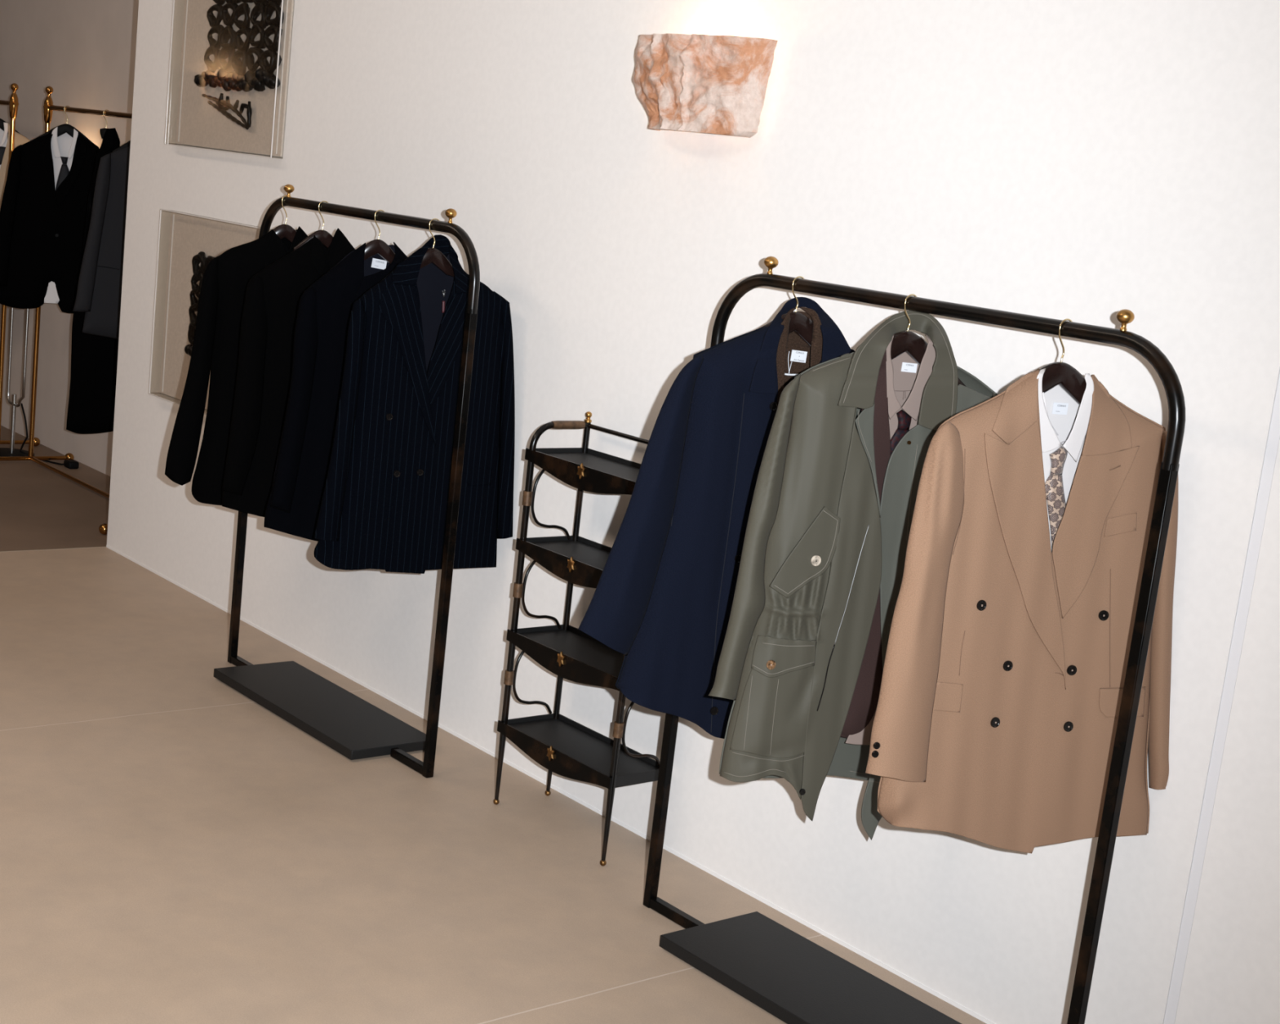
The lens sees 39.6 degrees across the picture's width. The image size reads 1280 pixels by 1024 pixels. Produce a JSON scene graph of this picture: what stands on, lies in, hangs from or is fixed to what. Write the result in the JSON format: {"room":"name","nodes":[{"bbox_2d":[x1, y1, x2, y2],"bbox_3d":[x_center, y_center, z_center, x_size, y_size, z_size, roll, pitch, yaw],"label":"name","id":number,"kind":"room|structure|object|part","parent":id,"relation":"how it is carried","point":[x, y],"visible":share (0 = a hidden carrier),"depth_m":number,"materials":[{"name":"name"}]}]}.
{"room":"clothing store","nodes":[
{"label":"clothing store","id":0,"kind":"room"},
{"bbox_2d":[0,0,294,476],"bbox_3d":[-4.451,-2.463,10.290,0.200,3.100,10.035,-2,14,-40],"label":"wall","id":1,"kind":"structure","parent":0,"point":[84,50],"depth_m":8.06,"materials":[{"name":"beige paint"}]},
{"bbox_2d":[0,425,986,1023],"bbox_3d":[-4.531,0.158,4.917,7.440,0.100,19.000,-2,14,-40],"label":"floor","id":2,"kind":"structure","parent":0,"point":[175,848],"depth_m":3.85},
{"bbox_2d":[0,83,39,446],"bbox_3d":[-3.321,-1.232,8.421,0.516,1.623,1.425,-2,14,-40],"label":"clothes rack","id":3,"kind":"object","parent":2,"relation":"on","point":[13,104],"visible":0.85,"depth_m":7.99,"materials":[{"name":"gold metal"}]},
{"bbox_3d":[-2.845,-1.025,7.968,0.020,1.452,0.021,-2,14,-40],"label":"post","id":4,"kind":"part","parent":3,"relation":"part of","materials":[{"name":"gold metal"}]},
{"bbox_3d":[-3.192,-1.941,8.331,0.020,0.021,1.425,-2,14,-40],"label":"hanging rail","id":5,"kind":"part","parent":3,"relation":"part of","materials":[{"name":"gold metal"}]},
{"bbox_2d":[0,118,20,133],"bbox_3d":[-2.889,-1.771,7.984,0.243,0.170,0.021,3,11,-17],"label":"hanger","id":6,"kind":"object","parent":3,"relation":"hanging from","point":[2,121],"visible":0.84,"depth_m":7.99,"materials":[{"name":"black wood"}]},
{"bbox_2d":[0,122,8,168],"bbox_3d":[-2.898,-1.554,8.026,0.087,0.408,0.036,3,11,-18],"label":"dress shirt","id":7,"kind":"object","parent":6,"relation":"hanging from","point":[3,134],"visible":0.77,"depth_m":7.99,"materials":[{"name":"white fabric"}]},
{"bbox_2d":[0,146,5,164],"bbox_3d":[-2.883,-1.600,7.998,0.059,0.090,0.009,3,11,-19],"label":"necktie","id":8,"kind":"object","parent":7,"relation":"attached to","point":[2,148],"visible":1,"depth_m":8.00,"materials":[{"name":"black fabric"}]},
{"bbox_2d":[0,121,30,208],"bbox_3d":[-2.955,-1.373,8.046,0.354,0.792,0.074,3,11,-18],"label":"suit jacket","id":9,"kind":"object","parent":6,"relation":"hanging from","point":[20,139],"visible":0.2,"depth_m":8.01,"materials":[{"name":"beige fabric"}]},
{"bbox_2d":[0,306,79,468],"bbox_3d":[-2.662,-0.720,7.767,0.496,1.006,0.229,14,13,35],"label":"clothes rack","id":10,"kind":"object","parent":2,"relation":"on","point":[4,451],"visible":0.81,"depth_m":7.88,"materials":[{"name":"gold metal"}]},
{"bbox_2d":[0,546,106,551],"bbox_3d":[-4.482,0.282,4.277,6.680,0.101,0.006,-2,14,-40],"label":"trim","id":11,"kind":"structure","parent":2,"relation":"on","point":[100,546],"depth_m":6.30,"materials":[{"name":"brown"}]},
{"bbox_2d":[0,85,132,534],"bbox_3d":[-2.179,-0.862,7.123,0.478,1.623,1.450,-2,14,-40],"label":"clothes rack","id":12,"kind":"object","parent":2,"relation":"on","point":[48,107],"visible":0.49,"depth_m":7.66,"materials":[{"name":"gold metal"}]},
{"bbox_3d":[-2.597,-0.943,7.679,0.020,1.452,0.021,-2,14,-40],"label":"post","id":13,"kind":"part","parent":12,"relation":"part of","materials":[{"name":"gold metal"}]},
{"bbox_2d":[36,105,94,144],"bbox_3d":[-2.386,-1.611,7.399,0.232,0.158,0.021,3,11,-19],"label":"hanger","id":14,"kind":"object","parent":12,"relation":"hanging from","point":[62,129],"visible":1,"depth_m":7.39,"materials":[{"name":"black wood"}]},
{"bbox_2d":[0,128,98,313],"bbox_3d":[-2.475,-1.223,7.438,0.416,0.771,0.093,3,11,-21],"label":"suit jacket","id":15,"kind":"object","parent":14,"relation":"hanging from","point":[42,227],"visible":0.83,"depth_m":7.42,"materials":[{"name":"black fabric"}]},
{"bbox_2d":[44,126,78,303],"bbox_3d":[-2.431,-1.242,7.463,0.118,0.734,0.036,3,11,-21],"label":"dress shirt","id":16,"kind":"object","parent":14,"relation":"hanging from","point":[63,145],"visible":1,"depth_m":7.42,"materials":[{"name":"white fabric"}]},
{"bbox_2d":[55,155,69,190],"bbox_3d":[-2.408,-1.379,7.415,0.054,0.205,0.013,3,11,-21],"label":"necktie","id":17,"kind":"object","parent":16,"relation":"attached to","point":[64,171],"visible":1,"depth_m":7.41,"materials":[{"name":"black fabric"}]},
{"bbox_3d":[-2.234,-0.092,7.294,0.018,0.018,1.390,-2,14,-40],"label":"rail","id":18,"kind":"part","parent":12,"relation":"part of","materials":[{"name":"gold metal"}]},
{"bbox_3d":[-2.065,-1.570,7.021,0.020,0.021,1.450,-2,14,-40],"label":"hanging rail","id":19,"kind":"part","parent":12,"relation":"part of","materials":[{"name":"gold metal"}]},
{"bbox_2d":[99,109,109,138],"bbox_3d":[-2.134,-1.548,7.104,0.044,0.117,0.023,3,11,-21],"label":"hanger","id":20,"kind":"object","parent":12,"relation":"hanging from","point":[102,131],"visible":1,"depth_m":7.10,"materials":[{"name":"black wood"}]},
{"bbox_2d":[66,128,119,434],"bbox_3d":[-2.131,-0.924,7.232,0.330,1.248,0.090,5,11,-11],"label":"overcoat","id":21,"kind":"object","parent":20,"relation":"hanging from","point":[94,357],"visible":0.35,"depth_m":7.25,"materials":[{"name":"black fabric"}]},
{"bbox_3d":[-2.136,-0.928,7.259,0.329,1.229,0.036,5,11,-9],"label":"panel","id":22,"kind":"part","parent":21,"relation":"part of","materials":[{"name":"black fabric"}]},
{"bbox_2d":[112,140,130,151],"bbox_3d":[-1.901,-1.447,6.835,0.242,0.166,0.021,0,12,-32],"label":"hanger","id":23,"kind":"object","parent":12,"relation":"hanging from","point":[127,144],"visible":0.2,"depth_m":6.80,"materials":[{"name":"black wood"}]},
{"bbox_2d":[72,146,130,339],"bbox_3d":[-1.943,-1.039,6.892,0.492,0.810,0.104,0,12,-32],"label":"suit jacket","id":24,"kind":"object","parent":23,"relation":"hanging from","point":[99,291],"visible":0.41,"depth_m":6.80,"materials":[{"name":"black fabric"}]},
{"bbox_2d":[213,184,479,777],"bbox_3d":[-0.781,-0.131,4.679,0.252,1.391,1.066,-2,14,-40],"label":"clothes rack","id":25,"kind":"object","parent":2,"relation":"on","point":[343,721],"visible":0.95,"depth_m":4.60,"materials":[{"name":"black metal"}]},
{"bbox_3d":[-1.126,-0.131,5.083,0.021,1.167,0.021,-2,14,-40],"label":"post","id":26,"kind":"part","parent":25,"relation":"part of","materials":[{"name":"black metal"}]},
{"bbox_2d":[273,195,296,242],"bbox_3d":[-0.972,-0.795,4.870,0.140,0.148,0.025,1,12,-27],"label":"hanger","id":27,"kind":"object","parent":25,"relation":"hanging from","point":[284,230],"visible":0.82,"depth_m":4.87,"materials":[{"name":"brown wood"}]},
{"bbox_2d":[164,226,307,505],"bbox_3d":[-1.048,-0.388,4.918,0.507,0.812,0.100,0,12,-30],"label":"suit jacket","id":28,"kind":"object","parent":27,"relation":"hanging from","point":[226,277],"visible":0.38,"depth_m":4.82,"materials":[{"name":"black fabric"}]},
{"bbox_3d":[-1.020,-0.390,4.970,0.415,0.804,0.021,2,11,-23],"label":"panel","id":29,"kind":"part","parent":28,"relation":"part of","materials":[{"name":"black fabric"}]},
{"bbox_2d":[293,200,333,250],"bbox_3d":[-0.844,-0.754,4.722,0.140,0.145,0.025,1,12,-27],"label":"hanger","id":30,"kind":"object","parent":25,"relation":"hanging from","point":[326,237],"visible":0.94,"depth_m":4.71,"materials":[{"name":"brown wood"}]},
{"bbox_2d":[222,227,355,516],"bbox_3d":[-0.858,-0.358,4.789,0.505,0.812,0.098,1,12,-26],"label":"suit jacket","id":31,"kind":"object","parent":30,"relation":"hanging from","point":[273,295],"visible":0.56,"depth_m":4.69,"materials":[{"name":"black fabric"}]},
{"bbox_3d":[-0.866,0.527,4.812,0.252,0.025,0.752,-2,14,-40],"label":"plate","id":32,"kind":"part","parent":25,"relation":"part of","materials":[{"name":"black metal"}]},
{"bbox_3d":[-0.719,-0.679,4.577,0.026,0.203,1.066,-2,14,-40],"label":"hanging rail","id":33,"kind":"part","parent":25,"relation":"part of","materials":[{"name":"black metal"}]},
{"bbox_2d":[364,209,395,263],"bbox_3d":[-0.665,-0.696,4.514,0.140,0.143,0.025,1,12,-27],"label":"hanger","id":34,"kind":"object","parent":25,"relation":"hanging from","point":[378,246],"visible":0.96,"depth_m":4.51,"materials":[{"name":"brown wood"}]},
{"bbox_2d":[263,241,407,541],"bbox_3d":[-0.686,-0.294,4.577,0.513,0.802,0.094,2,12,-25],"label":"suit jacket","id":35,"kind":"object","parent":34,"relation":"hanging from","point":[325,307],"visible":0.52,"depth_m":4.48,"materials":[{"name":"blue fabric"}]},
{"bbox_3d":[-0.695,-0.297,4.611,0.505,0.793,0.040,3,11,-20],"label":"panel","id":36,"kind":"part","parent":35,"relation":"part of","materials":[{"name":"black fabric"}]},
{"bbox_2d":[420,217,454,276],"bbox_3d":[-0.504,-0.645,4.327,0.140,0.139,0.025,1,12,-26],"label":"hanger","id":37,"kind":"object","parent":25,"relation":"hanging from","point":[433,255],"visible":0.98,"depth_m":4.33,"materials":[{"name":"brown wood"}]},
{"bbox_2d":[313,234,515,573],"bbox_3d":[-0.534,-0.257,4.385,0.515,0.847,0.099,1,12,-27],"label":"suit jacket","id":38,"kind":"object","parent":37,"relation":"hanging from","point":[384,501],"visible":0.96,"depth_m":4.37,"materials":[{"name":"blue fabric"}]},
{"bbox_3d":[-0.463,0.088,4.313,0.021,1.167,0.021,-2,14,-40],"label":"post","id":39,"kind":"part","parent":25,"relation":"part of","materials":[{"name":"black metal"}]},
{"bbox_2d":[493,411,659,866],"bbox_3d":[-0.106,0.277,4.087,0.184,0.959,0.435,-2,14,-40],"label":"shelf unit","id":40,"kind":"object","parent":2,"relation":"on","point":[562,745],"visible":0.68,"depth_m":4.12,"materials":[{"name":"black metal"}]},
{"bbox_3d":[-0.237,0.240,4.242,0.164,0.922,0.016,-2,14,-40],"label":"leg","id":41,"kind":"part","parent":40,"relation":"part of","materials":[{"name":"black metal"}]},
{"bbox_2d":[510,624,623,677],"bbox_3d":[-0.107,0.332,4.101,0.170,0.026,0.425,-2,14,-40],"label":"tray","id":42,"kind":"object","parent":40,"relation":"on","point":[566,650],"depth_m":4.12,"materials":[{"name":"black metal"}]},
{"bbox_3d":[-0.175,0.235,4.295,0.014,0.926,0.014,-2,14,-40],"label":"leg","id":43,"kind":"part","parent":40,"relation":"part of","materials":[{"name":"black metal"}]},
{"bbox_2d":[526,535,611,569],"bbox_3d":[-0.083,0.116,4.061,0.170,0.026,0.425,-2,14,-40],"label":"tray","id":44,"kind":"object","parent":40,"relation":"on","point":[562,552],"depth_m":4.11,"materials":[{"name":"black metal"}]},
{"bbox_2d":[507,713,658,787],"bbox_3d":[-0.133,0.552,4.142,0.170,0.026,0.425,-2,14,-40],"label":"tray","id":45,"kind":"object","parent":40,"relation":"on","point":[580,753],"depth_m":4.11,"materials":[{"name":"black metal"}]},
{"bbox_2d":[535,447,640,481],"bbox_3d":[-0.059,-0.093,4.023,0.170,0.026,0.425,-2,14,-40],"label":"tray","id":46,"kind":"object","parent":40,"relation":"on","point":[566,464],"depth_m":4.05,"materials":[{"name":"black metal"}]},
{"bbox_3d":[0.026,0.326,3.936,0.164,0.922,0.016,-2,14,-40],"label":"leg","id":47,"kind":"part","parent":40,"relation":"part of","materials":[{"name":"black metal"}]},
{"bbox_3d":[0.007,-0.162,4.060,0.010,0.010,0.413,-2,14,-40],"label":"rail","id":48,"kind":"part","parent":40,"relation":"part of","materials":[{"name":"black metal"}]},
{"bbox_2d":[643,256,1185,1023],"bbox_3d":[0.447,0.270,3.268,0.270,1.391,1.092,-2,14,-40],"label":"clothes rack","id":49,"kind":"object","parent":2,"relation":"on","point":[794,979],"visible":0.98,"depth_m":3.33,"materials":[{"name":"black metal"}]},
{"bbox_3d":[0.085,0.268,3.676,0.021,1.167,0.021,-2,14,-40],"label":"post","id":50,"kind":"part","parent":49,"relation":"part of","materials":[{"name":"black metal"}]},
{"bbox_2d":[763,275,813,346],"bbox_3d":[0.295,-0.357,3.400,0.334,0.188,0.028,2,11,-24],"label":"hanger","id":51,"kind":"object","parent":49,"relation":"hanging from","point":[802,325],"visible":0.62,"depth_m":3.39,"materials":[{"name":"brown wood"}]},
{"bbox_2d":[578,297,854,738],"bbox_3d":[0.207,0.038,3.427,0.698,0.908,0.127,1,12,-26],"label":"coat","id":52,"kind":"object","parent":51,"relation":"hanging from","point":[662,599],"visible":0.54,"depth_m":3.35,"materials":[{"name":"blue fabric"}]},
{"bbox_2d":[771,306,822,426],"bbox_3d":[0.329,-0.129,3.468,0.231,0.535,0.048,1,12,-26],"label":"jacket","id":53,"kind":"object","parent":51,"relation":"hanging from","point":[794,356],"visible":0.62,"depth_m":3.40,"materials":[{"name":"brown fabric"}]},
{"bbox_3d":[0.378,0.934,3.383,0.270,0.025,0.740,-2,14,-40],"label":"plate","id":54,"kind":"part","parent":49,"relation":"part of","materials":[{"name":"black metal"}]},
{"bbox_2d":[708,310,997,839],"bbox_3d":[0.408,0.128,3.237,0.614,0.990,0.122,2,12,-25],"label":"coat","id":55,"kind":"object","parent":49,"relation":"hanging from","point":[820,547],"visible":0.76,"depth_m":3.17,"materials":[{"name":"green fabric"}]},
{"bbox_2d":[890,293,966,386],"bbox_3d":[0.477,-0.298,3.189,0.334,0.186,0.028,2,11,-23],"label":"hanger","id":56,"kind":"object","parent":49,"relation":"hanging from","point":[909,342],"visible":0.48,"depth_m":3.18,"materials":[{"name":"brown wood"}]},
{"bbox_2d":[840,349,890,737],"bbox_3d":[0.490,0.059,3.274,0.298,0.740,0.061,2,12,-25],"label":"suit jacket","id":57,"kind":"object","parent":56,"relation":"hanging from","point":[864,703],"visible":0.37,"depth_m":3.26,"materials":[{"name":"brown fabric"}]},
{"bbox_2d":[844,333,935,745],"bbox_3d":[0.487,0.059,3.271,0.226,0.774,0.051,1,12,-27],"label":"dress shirt","id":58,"kind":"object","parent":56,"relation":"hanging from","point":[906,380],"visible":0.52,"depth_m":3.19,"materials":[{"name":"beige fabric"}]},
{"bbox_2d":[890,408,911,454],"bbox_3d":[0.468,-0.075,3.208,0.051,0.221,0.014,2,11,-25],"label":"necktie","id":59,"kind":"object","parent":58,"relation":"attached to","point":[904,419],"visible":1,"depth_m":3.19,"materials":[{"name":"red fabric"}]},
{"bbox_3d":[0.465,-0.059,3.214,0.051,0.187,0.008,1,12,-26],"label":"blade","id":60,"kind":"part","parent":59,"relation":"part of","materials":[{"name":"red fabric"}]},
{"bbox_3d":[0.500,-0.277,3.159,0.026,0.203,1.092,-2,14,-40],"label":"hanging rail","id":61,"kind":"part","parent":49,"relation":"part of","materials":[{"name":"black metal"}]},
{"bbox_2d":[1039,318,1086,404],"bbox_3d":[0.693,-0.224,2.938,0.334,0.192,0.028,3,11,-21],"label":"hanger","id":62,"kind":"object","parent":49,"relation":"hanging from","point":[1063,374],"visible":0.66,"depth_m":2.93,"materials":[{"name":"brown wood"}]},
{"bbox_2d":[865,368,1177,853],"bbox_3d":[0.658,0.188,2.992,0.608,0.855,0.138,2,11,-22],"label":"suit jacket","id":63,"kind":"object","parent":62,"relation":"hanging from","point":[996,717],"visible":0.9,"depth_m":2.96,"materials":[{"name":"fabric"}]},
{"bbox_2d":[1036,368,1093,551],"bbox_3d":[0.714,-0.004,2.986,0.216,0.469,0.054,2,11,-24],"label":"dress shirt","id":64,"kind":"object","parent":62,"relation":"hanging from","point":[1064,422],"visible":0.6,"depth_m":2.94,"materials":[{"name":"white fabric"}]},
{"bbox_2d":[1044,445,1067,551],"bbox_3d":[0.696,0.018,2.965,0.073,0.258,0.016,1,12,-27],"label":"necktie","id":65,"kind":"object","parent":64,"relation":"attached to","point":[1055,494],"visible":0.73,"depth_m":2.95,"materials":[{"name":"beige fabric"}]},
{"bbox_3d":[0.693,0.041,2.970,0.073,0.210,0.010,2,11,-24],"label":"blade","id":66,"kind":"part","parent":65,"relation":"part of","materials":[{"name":"beige fabric"}]},
{"bbox_3d":[0.765,0.492,2.886,0.021,1.167,0.021,-2,14,-40],"label":"post","id":67,"kind":"part","parent":49,"relation":"part of","materials":[{"name":"black metal"}]},
{"bbox_2d":[106,0,1279,1023],"bbox_3d":[1.355,-0.457,3.036,0.660,3.100,8.965,-2,14,-40],"label":"wall","id":68,"kind":"structure","parent":0,"point":[1086,162],"depth_m":3.66,"materials":[{"name":"white paint"}]},
{"bbox_2d":[148,208,270,415],"bbox_3d":[-1.385,-0.629,5.710,0.046,0.623,0.728,-2,14,-40],"label":"wall artwork","id":69,"kind":"object","parent":68,"relation":"attached to","point":[194,241],"visible":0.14,"depth_m":5.87,"materials":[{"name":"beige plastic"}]},
{"bbox_2d":[164,0,293,158],"bbox_3d":[-1.291,-1.455,5.557,0.048,0.646,0.728,-2,14,-40],"label":"wall artwork","id":70,"kind":"object","parent":68,"relation":"attached to","point":[235,54],"visible":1,"depth_m":5.53,"materials":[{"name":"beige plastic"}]},
{"bbox_2d":[106,544,995,1023],"bbox_3d":[-0.497,0.587,4.798,0.052,0.008,4.429,-2,14,-40],"label":"baseboard","id":71,"kind":"structure","parent":68,"relation":"attached to","point":[715,874],"depth_m":4.22,"materials":[{"name":"white"}]},
{"bbox_2d":[631,33,777,137],"bbox_3d":[0.103,-0.936,3.889,0.114,0.204,0.439,-2,14,-40],"label":"wall light","id":72,"kind":"object","parent":68,"relation":"attached to","point":[704,83],"visible":1,"depth_m":3.81,"materials":[{"name":"beige"}]},
{"bbox_2d":[1163,373,1279,1023],"bbox_3d":[1.291,-0.464,3.034,0.558,3.100,0.020,-2,14,-40],"label":"trim","id":73,"kind":"structure","parent":68,"relation":"attached to","point":[1273,437],"depth_m":3.00,"materials":[{"name":"white paint"}]}
]}

